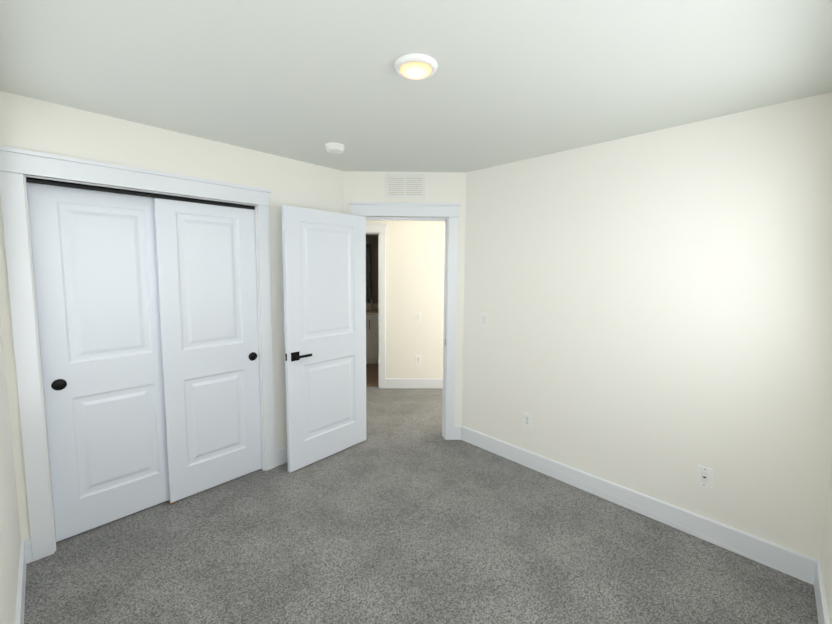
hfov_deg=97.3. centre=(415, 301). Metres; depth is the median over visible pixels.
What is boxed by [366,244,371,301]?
bathroom mirror
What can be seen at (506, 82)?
ceiling
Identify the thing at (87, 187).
door track
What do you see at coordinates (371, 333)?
bathroom vanity
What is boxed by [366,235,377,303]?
wall
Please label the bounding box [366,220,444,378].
wall
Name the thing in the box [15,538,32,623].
baseboard
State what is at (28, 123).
wall
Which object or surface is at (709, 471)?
outlet
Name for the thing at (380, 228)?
door frame
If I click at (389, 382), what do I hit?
baseboard
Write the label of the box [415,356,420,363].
outlet
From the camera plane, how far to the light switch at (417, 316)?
4.82 m
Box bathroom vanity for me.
[366,299,377,363]
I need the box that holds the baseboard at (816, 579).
[807,557,829,623]
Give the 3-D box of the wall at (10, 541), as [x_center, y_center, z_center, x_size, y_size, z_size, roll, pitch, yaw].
[-1.049,0.291,0.755,3.030,2.440,0.115,5,7,44]
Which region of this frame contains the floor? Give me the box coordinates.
[366,364,377,385]
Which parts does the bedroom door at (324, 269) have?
handle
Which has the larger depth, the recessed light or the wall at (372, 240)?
the wall at (372, 240)
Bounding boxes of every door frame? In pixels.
[349,202,459,439]
[366,223,386,387]
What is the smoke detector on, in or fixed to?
attached to the ceiling
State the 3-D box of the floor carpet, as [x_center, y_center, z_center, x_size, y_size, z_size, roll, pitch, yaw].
[-0.052,1.278,4.048,7.200,0.080,7.000,5,7,44]
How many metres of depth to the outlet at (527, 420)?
2.94 m
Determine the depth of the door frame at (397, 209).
3.29 m
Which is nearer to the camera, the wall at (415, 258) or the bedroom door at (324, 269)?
the bedroom door at (324, 269)
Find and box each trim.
[0,145,275,561]
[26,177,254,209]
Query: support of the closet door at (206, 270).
in the wall at (28, 123)
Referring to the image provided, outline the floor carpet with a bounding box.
[24,386,818,623]
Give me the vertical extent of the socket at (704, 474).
0.066 m
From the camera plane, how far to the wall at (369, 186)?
3.24 m
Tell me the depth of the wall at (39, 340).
2.49 m
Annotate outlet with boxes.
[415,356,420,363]
[523,412,531,428]
[696,465,712,488]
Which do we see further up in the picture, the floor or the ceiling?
the ceiling
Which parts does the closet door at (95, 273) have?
knob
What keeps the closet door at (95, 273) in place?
in the wall at (28, 123)
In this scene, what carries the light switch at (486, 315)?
attached to the wall at (656, 306)
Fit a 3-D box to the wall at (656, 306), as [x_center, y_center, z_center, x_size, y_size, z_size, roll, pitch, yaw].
[1.308,0.153,2.564,2.429,2.440,0.115,5,7,44]
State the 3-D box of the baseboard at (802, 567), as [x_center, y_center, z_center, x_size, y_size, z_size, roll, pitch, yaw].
[1.194,1.301,2.659,2.285,0.133,0.043,5,7,44]
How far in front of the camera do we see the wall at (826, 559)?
1.71 m
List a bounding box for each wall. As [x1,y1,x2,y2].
[0,91,343,551]
[0,317,20,623]
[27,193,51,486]
[343,171,465,425]
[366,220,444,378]
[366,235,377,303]
[462,92,831,559]
[820,459,831,623]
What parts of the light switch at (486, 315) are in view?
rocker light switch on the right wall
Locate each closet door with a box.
[27,183,168,541]
[153,198,261,502]
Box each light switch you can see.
[415,312,420,320]
[481,313,487,326]
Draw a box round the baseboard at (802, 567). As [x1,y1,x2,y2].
[454,425,810,581]
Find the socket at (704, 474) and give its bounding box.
[701,471,707,483]
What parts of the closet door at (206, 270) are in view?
knob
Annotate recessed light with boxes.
[394,53,437,79]
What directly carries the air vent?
in the wall at (369, 186)
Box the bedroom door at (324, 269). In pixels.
[282,205,365,472]
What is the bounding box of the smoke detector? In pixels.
[325,143,343,153]
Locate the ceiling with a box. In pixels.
[0,0,831,172]
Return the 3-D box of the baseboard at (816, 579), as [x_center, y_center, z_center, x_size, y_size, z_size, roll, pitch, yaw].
[1.060,1.456,0.865,0.017,0.133,2.803,5,7,44]
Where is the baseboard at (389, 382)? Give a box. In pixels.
[385,378,442,388]
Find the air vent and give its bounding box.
[385,174,424,197]
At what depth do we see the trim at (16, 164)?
1.96 m

